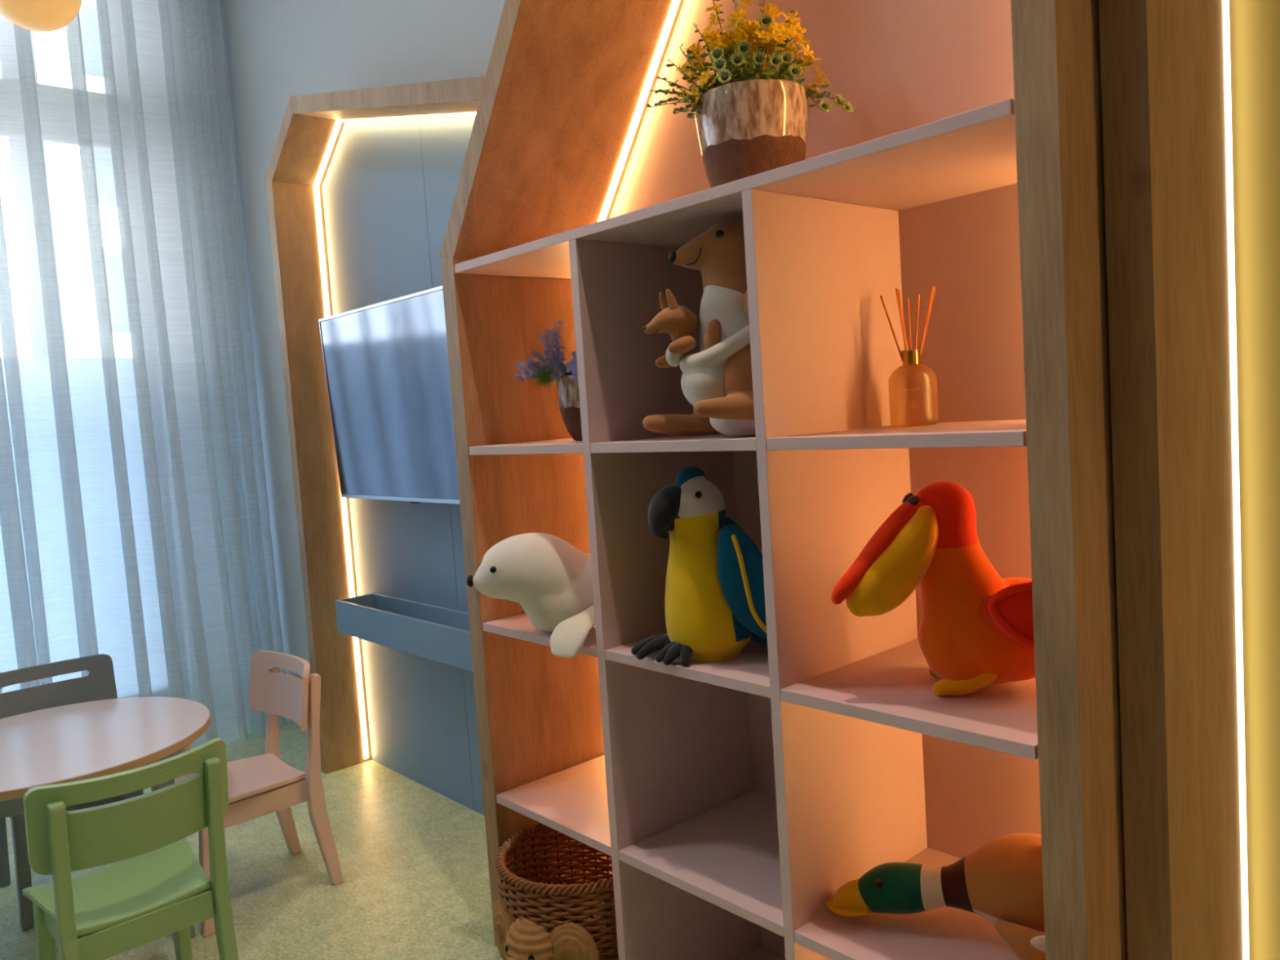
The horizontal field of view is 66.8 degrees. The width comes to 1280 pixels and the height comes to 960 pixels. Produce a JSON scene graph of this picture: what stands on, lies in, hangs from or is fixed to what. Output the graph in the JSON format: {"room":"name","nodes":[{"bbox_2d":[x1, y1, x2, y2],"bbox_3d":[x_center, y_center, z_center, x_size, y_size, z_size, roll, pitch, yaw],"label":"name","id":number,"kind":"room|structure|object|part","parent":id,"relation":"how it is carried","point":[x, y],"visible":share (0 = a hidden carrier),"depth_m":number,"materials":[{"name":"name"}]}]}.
{"room":"children's playroom","nodes":[
{"label":"children's playroom","id":0,"kind":"room"},
{"bbox_2d":[0,720,502,959],"bbox_3d":[-1.101,1.255,0.659,4.400,0.100,6.450,-7,6,-41],"label":"floor","id":1,"kind":"structure","parent":0,"point":[413,859],"depth_m":2.53,"materials":[{"name":"carpet"}]},
{"bbox_2d":[0,653,123,929],"bbox_3d":[-1.541,0.800,2.589,0.345,0.584,0.352,-7,6,-41],"label":"chair","id":2,"kind":"object","parent":1,"relation":"on","point":[100,684],"visible":0.54,"depth_m":2.66,"materials":[{"name":"blue paint"}]},
{"bbox_3d":[-1.733,0.826,2.608,0.026,0.556,0.070,-7,6,-41],"label":"leg","id":3,"kind":"part","parent":2,"relation":"part of","materials":[{"name":"blue paint"}]},
{"bbox_3d":[-1.529,0.962,2.409,0.042,0.287,0.062,-7,6,-41],"label":"leg","id":4,"kind":"part","parent":2,"relation":"part of","materials":[{"name":"blue paint"}]},
{"bbox_3d":[-1.640,0.592,2.670,0.345,0.165,0.062,-7,-2,-41],"label":"backrest","id":5,"kind":"part","parent":2,"relation":"part of","materials":[{"name":"blue paint"}]},
{"bbox_3d":[-1.451,0.832,2.491,0.208,0.053,0.016,-7,6,-41],"label":"seat rail","id":6,"kind":"part","parent":2,"relation":"part of","materials":[{"name":"blue paint"}]},
{"bbox_2d":[0,697,210,938],"bbox_3d":[-1.345,0.852,2.276,0.664,0.500,0.664,-7,6,-41],"label":"round table","id":7,"kind":"object","parent":1,"relation":"on","point":[85,740],"visible":0.77,"depth_m":2.25,"materials":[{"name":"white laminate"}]},
{"bbox_3d":[-1.307,0.868,2.516,0.054,0.430,0.052,-7,6,-41],"label":"leg","id":8,"kind":"part","parent":7,"relation":"part of","materials":[{"name":"paint"}]},
{"bbox_3d":[-1.101,0.871,2.284,0.054,0.430,0.052,-7,6,-41],"label":"leg","id":9,"kind":"part","parent":7,"relation":"part of","materials":[{"name":"blue paint"}]},
{"bbox_2d":[22,737,239,959],"bbox_3d":[-1.012,0.814,1.920,0.345,0.584,0.352,-8,6,-42],"label":"chair","id":10,"kind":"object","parent":1,"relation":"on","point":[161,888],"visible":1,"depth_m":1.83,"materials":[{"name":"green paint"}]},
{"bbox_3d":[-1.192,0.973,1.953,0.042,0.287,0.062,-8,6,-42],"label":"leg","id":11,"kind":"part","parent":10,"relation":"part of","materials":[{"name":"green paint"}]},
{"bbox_3d":[-1.098,0.856,1.845,0.016,0.053,0.227,-8,6,-42],"label":"seat rail","id":12,"kind":"part","parent":10,"relation":"part of","materials":[{"name":"green paint"}]},
{"bbox_3d":[-1.012,0.842,1.728,0.026,0.556,0.069,-8,6,-42],"label":"leg","id":13,"kind":"part","parent":10,"relation":"part of","materials":[{"name":"green paint"}]},
{"bbox_3d":[-1.028,0.809,1.938,0.307,0.033,0.285,-8,6,-42],"label":"seat","id":14,"kind":"part","parent":10,"relation":"part of","materials":[{"name":"green paint"}]},
{"bbox_3d":[-0.939,0.608,1.811,0.345,0.165,0.062,-8,14,-42],"label":"backrest","id":15,"kind":"part","parent":10,"relation":"part of","materials":[{"name":"green paint"}]},
{"bbox_3d":[-0.930,0.845,1.837,0.236,0.053,0.016,-8,6,-42],"label":"seat rail","id":16,"kind":"part","parent":10,"relation":"part of","materials":[{"name":"green paint"}]},
{"bbox_3d":[-1.009,0.948,2.122,0.042,0.287,0.062,-8,6,-42],"label":"leg","id":17,"kind":"part","parent":10,"relation":"part of","materials":[{"name":"green paint"}]},
{"bbox_3d":[-0.818,0.816,1.907,0.026,0.556,0.069,-8,6,-42],"label":"leg","id":18,"kind":"part","parent":10,"relation":"part of","materials":[{"name":"green paint"}]},
{"bbox_2d":[174,650,343,937],"bbox_3d":[-1.016,0.772,2.498,0.352,0.584,0.345,-7,6,-42],"label":"chair","id":19,"kind":"object","parent":1,"relation":"on","point":[260,785],"visible":0.8,"depth_m":2.49,"materials":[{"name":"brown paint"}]},
{"bbox_3d":[-1.029,0.935,2.319,0.062,0.287,0.042,-7,6,-42],"label":"leg","id":20,"kind":"part","parent":19,"relation":"part of","materials":[{"name":"brown paint"}]},
{"bbox_3d":[-1.034,0.770,2.481,0.285,0.033,0.307,-7,6,-42],"label":"seat","id":21,"kind":"part","parent":19,"relation":"part of","materials":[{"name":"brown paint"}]},
{"bbox_3d":[-0.937,0.804,2.411,0.227,0.053,0.016,-7,6,-42],"label":"seat rail","id":22,"kind":"part","parent":19,"relation":"part of","materials":[{"name":"brown paint"}]},
{"bbox_3d":[-0.935,0.553,2.568,0.062,0.165,0.345,3,-2,-42],"label":"backrest","id":23,"kind":"part","parent":19,"relation":"part of","materials":[{"name":"brown paint"}]},
{"bbox_3d":[-1.000,0.771,2.692,0.069,0.556,0.026,-7,6,-42],"label":"leg","id":24,"kind":"part","parent":19,"relation":"part of","materials":[{"name":"brown paint"}]},
{"bbox_3d":[-0.821,0.774,2.495,0.069,0.556,0.026,-7,6,-42],"label":"leg","id":25,"kind":"part","parent":19,"relation":"part of","materials":[{"name":"brown paint"}]},
{"bbox_2d":[440,0,1127,959],"bbox_3d":[0.182,-0.129,1.719,0.380,2.333,1.334,-7,6,-41],"label":"bookcase","id":26,"kind":"object","parent":1,"relation":"on","point":[729,801],"visible":0.85,"depth_m":1.62,"materials":[{"name":"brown wood"}]},
{"bbox_3d":[-0.220,0.265,2.227,0.374,1.530,0.050,-7,6,-41],"label":"panel","id":27,"kind":"part","parent":26,"relation":"part of","materials":[{"name":"brown wood"}]},
{"bbox_3d":[-0.094,-0.077,2.035,0.373,0.018,0.389,-7,6,-41],"label":"shelf","id":28,"kind":"part","parent":26,"relation":"part of","materials":[{"name":"pink laminate"}]},
{"bbox_2d":[466,533,595,657],"bbox_3d":[-0.124,0.206,2.002,0.295,0.219,0.370,-1,5,38],"label":"seal","id":29,"kind":"object","parent":26,"relation":"on","point":[550,578],"visible":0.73,"depth_m":1.89,"materials":[{"name":"white"}]},
{"bbox_3d":[-0.069,0.299,2.062,0.373,0.018,0.389,-7,6,-41],"label":"shelf","id":30,"kind":"part","parent":26,"relation":"part of","materials":[{"name":"pink laminate"}]},
{"bbox_2d":[513,318,582,440],"bbox_3d":[-0.137,-0.198,1.927,0.194,0.243,0.132,-7,6,-41],"label":"potted flowers","id":31,"kind":"object","parent":26,"relation":"on","point":[567,386],"visible":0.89,"depth_m":1.91,"materials":[{"name":"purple plant"}]},
{"bbox_3d":[-0.104,-0.146,1.953,0.120,0.130,0.120,-7,6,-41],"label":"pot","id":32,"kind":"part","parent":31,"relation":"part of","materials":[{"name":"ceramic"}]},
{"bbox_3d":[-0.131,-0.220,1.883,0.027,0.028,0.005,-3,4,14],"label":"blue flower","id":33,"kind":"part","parent":31,"relation":"part of","materials":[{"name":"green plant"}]},
{"bbox_3d":[-0.120,-0.241,1.889,0.027,0.028,0.005,-3,4,14],"label":"blue flower","id":34,"kind":"part","parent":31,"relation":"part of","materials":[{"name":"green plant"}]},
{"bbox_3d":[-0.120,-0.205,1.881,0.027,0.028,0.005,-3,4,14],"label":"blue flower","id":35,"kind":"part","parent":31,"relation":"part of","materials":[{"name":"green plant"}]},
{"bbox_3d":[-0.044,0.677,2.089,0.373,0.018,0.389,-7,6,-41],"label":"shelf","id":36,"kind":"part","parent":26,"relation":"part of","materials":[{"name":"pink laminate"}]},
{"bbox_2d":[493,822,618,959],"bbox_3d":[-0.127,0.896,2.031,0.360,0.252,0.371,-4,4,-9],"label":"basket","id":37,"kind":"object","parent":26,"relation":"on","point":[525,933],"visible":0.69,"depth_m":1.90,"materials":[{"name":"wicker"}]},
{"bbox_3d":[-0.113,-0.885,1.938,0.374,0.820,0.600,-7,6,-41],"label":"roof panel","id":38,"kind":"part","parent":26,"relation":"part of","materials":[{"name":"brown wood"}]},
{"bbox_3d":[0.181,-0.073,1.724,0.373,0.018,0.396,-7,6,-41],"label":"shelf","id":39,"kind":"part","parent":26,"relation":"part of","materials":[{"name":"pink laminate"}]},
{"bbox_3d":[0.206,0.304,1.751,0.373,0.018,0.396,-7,6,-41],"label":"shelf","id":40,"kind":"part","parent":26,"relation":"part of","materials":[{"name":"pink laminate"}]},
{"bbox_2d":[631,466,767,665],"bbox_3d":[0.118,0.139,1.682,0.286,0.330,0.187,-4,4,0],"label":"parrot","id":41,"kind":"object","parent":26,"relation":"on","point":[714,602],"visible":0.98,"depth_m":1.63,"materials":[{"name":"multicoloured"}]},
{"bbox_2d":[642,220,755,436],"bbox_3d":[0.138,-0.249,1.603,0.283,0.353,0.224,-4,4,0],"label":"plush kangaroo","id":42,"kind":"object","parent":26,"relation":"on","point":[717,380],"visible":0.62,"depth_m":1.55,"materials":[{"name":"brown fabric"}]},
{"bbox_2d":[642,288,697,368],"bbox_3d":[0.056,-0.248,1.594,0.087,0.125,0.066,-1,5,32],"label":"plush joey","id":43,"kind":"object","parent":42,"relation":"in","point":[679,322],"visible":1,"depth_m":1.57,"materials":[{"name":"brown fabric"}]},
{"bbox_3d":[0.051,-0.201,1.622,0.050,0.027,0.022,-4,4,0],"label":"arm","id":44,"kind":"part","parent":43,"relation":"part of"},
{"bbox_3d":[0.068,-0.218,1.568,0.045,0.028,0.025,-4,4,0],"label":"arm","id":45,"kind":"part","parent":43,"relation":"part of"},
{"bbox_3d":[0.111,-0.143,1.675,0.217,0.132,0.060,-4,4,0],"label":"hind leg","id":46,"kind":"part","parent":42,"relation":"part of","materials":[{"name":"brown fabric"}]},
{"bbox_3d":[0.117,-0.227,1.552,0.033,0.060,0.030,-4,4,0],"label":"arm","id":47,"kind":"part","parent":42,"relation":"part of"},
{"bbox_3d":[0.161,-0.153,1.528,0.161,0.124,0.059,-4,4,-5],"label":"hind leg","id":48,"kind":"part","parent":42,"relation":"part of","materials":[{"name":"brown fabric"}]},
{"bbox_3d":[0.184,-0.286,1.534,0.041,0.058,0.039,-4,4,0],"label":"arm","id":49,"kind":"part","parent":42,"relation":"part of"},
{"bbox_3d":[0.231,0.681,1.779,0.373,0.018,0.396,-7,6,-41],"label":"shelf","id":50,"kind":"part","parent":26,"relation":"part of","materials":[{"name":"pink laminate"}]},
{"bbox_2d":[646,0,853,187],"bbox_3d":[0.183,-0.637,1.612,0.241,0.357,0.269,0,6,43],"label":"potted flowers","id":51,"kind":"object","parent":26,"relation":"on","point":[746,126],"visible":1,"depth_m":1.58,"materials":[{"name":"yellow plant"}]},
{"bbox_3d":[0.075,-0.692,1.637,0.032,0.028,0.036,-7,6,-41],"label":"yellow flower","id":52,"kind":"part","parent":51,"relation":"part of","materials":[{"name":"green plant"}]},
{"bbox_3d":[0.081,-0.638,1.613,0.030,0.032,0.025,-3,4,6],"label":"yellow flower","id":53,"kind":"part","parent":51,"relation":"part of","materials":[{"name":"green plant"}]},
{"bbox_3d":[0.084,-0.671,1.621,0.023,0.037,0.038,-2,4,23],"label":"yellow flower","id":54,"kind":"part","parent":51,"relation":"part of","materials":[{"name":"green plant"}]},
{"bbox_3d":[0.089,-0.728,1.654,0.027,0.027,0.042,-5,4,-17],"label":"yellow flower","id":55,"kind":"part","parent":51,"relation":"part of","materials":[{"name":"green plant"}]},
{"bbox_3d":[0.087,-0.691,1.632,0.027,0.026,0.031,-6,5,-29],"label":"yellow flower","id":56,"kind":"part","parent":51,"relation":"part of","materials":[{"name":"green plant"}]},
{"bbox_3d":[0.091,-0.723,1.649,0.027,0.029,0.032,-5,4,-12],"label":"yellow flower","id":57,"kind":"part","parent":51,"relation":"part of","materials":[{"name":"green plant"}]},
{"bbox_3d":[0.101,-0.633,1.609,0.037,0.029,0.025,-4,4,0],"label":"yellow flower","id":58,"kind":"part","parent":51,"relation":"part of","materials":[{"name":"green plant"}]},
{"bbox_3d":[0.105,-0.708,1.646,0.023,0.034,0.025,-2,4,20],"label":"yellow flower","id":59,"kind":"part","parent":51,"relation":"part of","materials":[{"name":"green plant"}]},
{"bbox_3d":[0.120,-0.745,1.673,0.036,0.038,0.033,-4,4,-2],"label":"yellow flower","id":60,"kind":"part","parent":51,"relation":"part of","materials":[{"name":"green plant"}]},
{"bbox_3d":[0.112,-0.660,1.591,0.031,0.036,0.031,-4,4,-2],"label":"yellow flower","id":61,"kind":"part","parent":51,"relation":"part of","materials":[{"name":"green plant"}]},
{"bbox_3d":[0.116,-0.722,1.583,0.037,0.046,0.037,-7,6,-41],"label":"yellow flower","id":62,"kind":"part","parent":51,"relation":"part of","materials":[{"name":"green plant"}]},
{"bbox_3d":[0.121,-0.730,1.596,0.028,0.025,0.028,-7,6,-41],"label":"yellow flower","id":63,"kind":"part","parent":51,"relation":"part of","materials":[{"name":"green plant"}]},
{"bbox_3d":[0.126,-0.782,1.629,0.036,0.029,0.030,-7,6,-41],"label":"yellow flower","id":64,"kind":"part","parent":51,"relation":"part of","materials":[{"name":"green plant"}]},
{"bbox_3d":[0.128,-0.709,1.628,0.031,0.047,0.040,-7,6,-41],"label":"yellow flower","id":65,"kind":"part","parent":51,"relation":"part of","materials":[{"name":"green plant"}]},
{"bbox_3d":[0.135,-0.723,1.610,0.032,0.025,0.033,-7,6,-41],"label":"yellow flower","id":66,"kind":"part","parent":51,"relation":"part of","materials":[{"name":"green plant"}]},
{"bbox_3d":[0.155,-0.741,1.643,0.043,0.033,0.045,-2,4,21],"label":"yellow flower","id":67,"kind":"part","parent":51,"relation":"part of","materials":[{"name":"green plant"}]},
{"bbox_3d":[0.157,-0.747,1.577,0.027,0.032,0.033,-7,6,-41],"label":"yellow flower","id":68,"kind":"part","parent":51,"relation":"part of","materials":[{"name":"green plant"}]},
{"bbox_3d":[0.167,-0.734,1.610,0.029,0.019,0.045,-2,4,18],"label":"yellow flower","id":69,"kind":"part","parent":51,"relation":"part of","materials":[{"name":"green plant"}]},
{"bbox_3d":[0.164,-0.715,1.591,0.025,0.025,0.041,-7,6,-41],"label":"yellow flower","id":70,"kind":"part","parent":51,"relation":"part of","materials":[{"name":"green plant"}]},
{"bbox_3d":[0.175,-0.743,1.605,0.035,0.034,0.032,-7,6,-41],"label":"yellow flower","id":71,"kind":"part","parent":51,"relation":"part of","materials":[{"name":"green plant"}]},
{"bbox_3d":[0.176,-0.797,1.629,0.021,0.028,0.036,-5,4,-21],"label":"yellow flower","id":72,"kind":"part","parent":51,"relation":"part of","materials":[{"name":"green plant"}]},
{"bbox_3d":[0.181,-0.736,1.582,0.032,0.025,0.029,-7,6,-41],"label":"yellow flower","id":73,"kind":"part","parent":51,"relation":"part of","materials":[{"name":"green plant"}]},
{"bbox_3d":[0.192,-0.753,1.621,0.039,0.038,0.045,-7,6,-41],"label":"yellow flower","id":74,"kind":"part","parent":51,"relation":"part of","materials":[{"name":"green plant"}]},
{"bbox_3d":[0.193,-0.554,1.650,0.192,0.186,0.192,-7,6,-41],"label":"pot","id":75,"kind":"part","parent":51,"relation":"part of","materials":[{"name":"ceramic"}]},
{"bbox_3d":[0.181,-0.717,1.614,0.046,0.034,0.038,-7,6,-41],"label":"yellow flower","id":76,"kind":"part","parent":51,"relation":"part of","materials":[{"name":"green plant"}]},
{"bbox_3d":[0.182,-0.724,1.621,0.039,0.026,0.039,-7,6,-41],"label":"yellow flower","id":77,"kind":"part","parent":51,"relation":"part of","materials":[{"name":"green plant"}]},
{"bbox_3d":[0.194,-0.738,1.619,0.034,0.031,0.036,-7,6,-41],"label":"yellow flower","id":78,"kind":"part","parent":51,"relation":"part of","materials":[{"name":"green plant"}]},
{"bbox_3d":[0.194,-0.734,1.581,0.023,0.022,0.034,-3,4,4],"label":"yellow flower","id":79,"kind":"part","parent":51,"relation":"part of","materials":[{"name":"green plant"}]},
{"bbox_3d":[0.211,-0.711,1.692,0.040,0.032,0.039,-7,6,-41],"label":"yellow flower","id":80,"kind":"part","parent":51,"relation":"part of","materials":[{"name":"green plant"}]},
{"bbox_3d":[0.205,-0.711,1.551,0.035,0.021,0.036,-7,6,-41],"label":"yellow flower","id":81,"kind":"part","parent":51,"relation":"part of","materials":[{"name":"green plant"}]},
{"bbox_3d":[0.215,-0.729,1.632,0.031,0.032,0.027,-7,6,-41],"label":"yellow flower","id":82,"kind":"part","parent":51,"relation":"part of","materials":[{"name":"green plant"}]},
{"bbox_3d":[0.213,-0.751,1.599,0.044,0.027,0.031,-7,6,-41],"label":"yellow flower","id":83,"kind":"part","parent":51,"relation":"part of","materials":[{"name":"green plant"}]},
{"bbox_3d":[0.223,-0.728,1.674,0.025,0.030,0.027,-5,4,-12],"label":"yellow flower","id":84,"kind":"part","parent":51,"relation":"part of","materials":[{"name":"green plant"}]},
{"bbox_3d":[0.216,-0.725,1.580,0.024,0.030,0.036,-4,4,-5],"label":"yellow flower","id":85,"kind":"part","parent":51,"relation":"part of","materials":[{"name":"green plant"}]},
{"bbox_3d":[0.219,-0.740,1.620,0.033,0.039,0.039,-5,4,-11],"label":"yellow flower","id":86,"kind":"part","parent":51,"relation":"part of","materials":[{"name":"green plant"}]},
{"bbox_3d":[0.221,-0.786,1.627,0.036,0.016,0.036,-7,6,-41],"label":"yellow flower","id":87,"kind":"part","parent":51,"relation":"part of","materials":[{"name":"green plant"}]},
{"bbox_3d":[0.225,-0.737,1.602,0.027,0.028,0.030,-4,4,1],"label":"yellow flower","id":88,"kind":"part","parent":51,"relation":"part of","materials":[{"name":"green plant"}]},
{"bbox_3d":[0.228,-0.716,1.559,0.046,0.038,0.043,-7,6,-41],"label":"yellow flower","id":89,"kind":"part","parent":51,"relation":"part of","materials":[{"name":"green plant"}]},
{"bbox_3d":[0.246,-0.712,1.602,0.046,0.038,0.036,-7,6,-41],"label":"yellow flower","id":90,"kind":"part","parent":51,"relation":"part of","materials":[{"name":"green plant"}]},
{"bbox_3d":[0.255,-0.774,1.639,0.023,0.030,0.034,-7,6,-41],"label":"yellow flower","id":91,"kind":"part","parent":51,"relation":"part of","materials":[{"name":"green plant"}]},
{"bbox_3d":[0.248,-0.736,1.583,0.029,0.046,0.040,-7,6,-41],"label":"yellow flower","id":92,"kind":"part","parent":51,"relation":"part of","materials":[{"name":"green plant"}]},
{"bbox_3d":[0.262,-0.727,1.595,0.035,0.034,0.028,-3,4,4],"label":"yellow flower","id":93,"kind":"part","parent":51,"relation":"part of","materials":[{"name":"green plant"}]},
{"bbox_3d":[0.273,-0.695,1.625,0.036,0.037,0.030,-4,4,-5],"label":"yellow flower","id":94,"kind":"part","parent":51,"relation":"part of","materials":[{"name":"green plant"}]},
{"bbox_3d":[0.285,-0.710,1.615,0.030,0.032,0.030,-3,4,17],"label":"yellow flower","id":95,"kind":"part","parent":51,"relation":"part of","materials":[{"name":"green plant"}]},
{"bbox_3d":[0.287,-0.648,1.624,0.031,0.032,0.027,-7,6,-41],"label":"yellow flower","id":96,"kind":"part","parent":51,"relation":"part of","materials":[{"name":"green plant"}]},
{"bbox_3d":[0.297,-0.675,1.620,0.031,0.030,0.040,-1,5,34],"label":"yellow flower","id":97,"kind":"part","parent":51,"relation":"part of","materials":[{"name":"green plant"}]},
{"bbox_3d":[0.253,1.023,1.804,0.373,0.018,0.396,-7,6,-41],"label":"shelf","id":98,"kind":"part","parent":26,"relation":"part of","materials":[{"name":"laminate"}]},
{"bbox_3d":[0.323,-0.116,1.845,0.006,2.271,1.233,-7,6,-41],"label":"panel","id":99,"kind":"part","parent":26,"relation":"part of","materials":[{"name":"pink laminate"}]},
{"bbox_3d":[0.458,-0.069,1.412,0.373,0.018,0.397,-7,6,-41],"label":"shelf","id":100,"kind":"part","parent":26,"relation":"part of","materials":[{"name":"pink laminate"}]},
{"bbox_2d":[880,286,935,417],"bbox_3d":[0.432,-0.196,1.548,0.075,0.219,0.075,-7,6,-41],"label":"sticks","id":101,"kind":"object","parent":26,"relation":"on","point":[909,357],"visible":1,"depth_m":1.55,"materials":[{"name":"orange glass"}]},
{"bbox_3d":[0.507,0.686,1.466,0.373,0.018,0.397,-7,6,-41],"label":"shelf","id":102,"kind":"part","parent":26,"relation":"part of","materials":[{"name":"pink laminate"}]},
{"bbox_3d":[0.482,0.308,1.439,0.373,0.018,0.397,-7,6,-41],"label":"shelf","id":103,"kind":"part","parent":26,"relation":"part of","materials":[{"name":"pink laminate"}]},
{"bbox_2d":[831,480,1035,695],"bbox_3d":[0.460,0.152,1.376,0.379,0.304,0.178,-4,4,0],"label":"pelican","id":104,"kind":"object","parent":26,"relation":"on","point":[975,632],"visible":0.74,"depth_m":1.34,"materials":[{"name":"orange"}]},
{"bbox_2d":[826,832,1045,959],"bbox_3d":[0.485,0.584,1.438,0.428,0.183,0.186,-2,5,24],"label":"duck","id":105,"kind":"object","parent":26,"relation":"on","point":[1001,882],"visible":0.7,"depth_m":1.41},
{"bbox_3d":[0.615,0.027,1.248,0.374,2.035,0.052,-7,6,-41],"label":"panel","id":106,"kind":"part","parent":26,"relation":"part of","materials":[{"name":"brown wood"}]},
{"bbox_2d":[219,0,1249,944],"bbox_3d":[0.346,-0.639,1.914,0.220,3.300,6.450,-7,6,-41],"label":"wall","id":107,"kind":"structure","parent":0,"point":[276,51],"depth_m":3.54,"materials":[{"name":"white paint"}]},
{"bbox_2d":[265,75,485,815],"bbox_3d":[-0.650,-0.095,2.820,0.176,2.216,1.414,-7,6,-41],"label":"tv wall panel","id":108,"kind":"object","parent":107,"relation":"attached to","point":[388,188],"visible":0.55,"depth_m":3.17,"materials":[{"name":"brown wood"}]},
{"bbox_3d":[-1.098,-1.096,3.176,0.170,0.216,0.264,-7,6,-41],"label":"roof panel","id":109,"kind":"part","parent":108,"relation":"part of","materials":[{"name":"brown wood"}]},
{"bbox_3d":[-1.098,-0.005,3.336,0.170,2.022,0.050,-7,6,-41],"label":"panel","id":110,"kind":"part","parent":108,"relation":"part of","materials":[{"name":"brown wood"}]},
{"bbox_3d":[-0.630,-1.039,2.655,0.170,0.315,1.160,-7,6,-41],"label":"roof panel","id":111,"kind":"part","parent":108,"relation":"part of","materials":[{"name":"brown wood"}]},
{"bbox_3d":[-0.795,-0.079,3.116,0.006,2.160,0.679,-7,6,-41],"label":"panel","id":112,"kind":"part","parent":108,"relation":"part of","materials":[{"name":"blue laminate"}]},
{"bbox_3d":[-0.356,-0.017,2.628,0.006,2.050,0.632,-7,6,-41],"label":"panel","id":113,"kind":"part","parent":108,"relation":"part of","materials":[{"name":"blue laminate"}]},
{"bbox_2d":[318,285,459,504],"bbox_3d":[-0.663,-0.229,2.849,0.105,0.593,0.980,-7,6,-41],"label":"television","id":114,"kind":"object","parent":107,"relation":"attached to","point":[386,363],"visible":0.71,"depth_m":2.86,"materials":[{"name":"black glass"}]},
{"bbox_2d":[334,592,473,672],"bbox_3d":[-0.612,0.449,2.874,0.142,0.107,1.021,-7,6,-41],"label":"box","id":115,"kind":"object","parent":107,"relation":"attached to","point":[433,633],"visible":0.53,"depth_m":2.92,"materials":[{"name":"blue laminate"}]},
{"bbox_3d":[-0.947,0.443,3.252,0.118,0.107,0.012,-7,6,-41],"label":"panel","id":116,"kind":"part","parent":115,"relation":"part of","materials":[{"name":"blue laminate"}]},
{"bbox_3d":[-0.564,0.443,2.917,0.012,0.107,1.021,-7,6,-41],"label":"panel","id":117,"kind":"part","parent":115,"relation":"part of","materials":[{"name":"blue laminate"}]},
{"bbox_2d":[1098,0,1279,959],"bbox_3d":[1.207,-0.258,0.617,0.280,2.615,1.664,-7,6,-41],"label":"frame","id":118,"kind":"object","parent":107,"relation":"attached to","point":[1169,101],"visible":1,"depth_m":1.20,"materials":[{"name":"brown wood"}]},
{"bbox_3d":[1.311,-0.239,0.710,0.006,2.550,1.559,-7,6,-41],"label":"panel","id":119,"kind":"part","parent":118,"relation":"part of","materials":[{"name":"yellow laminate"}]},
{"bbox_3d":[-1.324,-2.129,0.414,4.400,0.100,6.450,-7,6,-41],"label":"ceiling","id":120,"kind":"structure","parent":0,"visible":0},
{"bbox_2d":[0,0,81,31],"bbox_3d":[-1.414,-1.613,2.177,0.194,1.170,0.194,-7,6,-41],"label":"pendant lamp","id":121,"kind":"object","parent":120,"relation":"hanging from","point":[38,15],"visible":1,"depth_m":2.19,"materials":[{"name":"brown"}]},
{"bbox_3d":[-3.072,-2.101,2.520,3.764,0.030,0.060,-7,6,-41],"label":"rail","id":122,"kind":"object","parent":120,"relation":"attached to","visible":0},
{"bbox_2d":[0,0,291,749],"bbox_3d":[-2.946,-0.464,2.606,3.748,3.258,0.246,-7,5,-40],"label":"sheer curtain","id":123,"kind":"object","parent":122,"relation":"hanging from","point":[135,529],"visible":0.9,"depth_m":3.57,"materials":[{"name":"fabric"}]}
]}

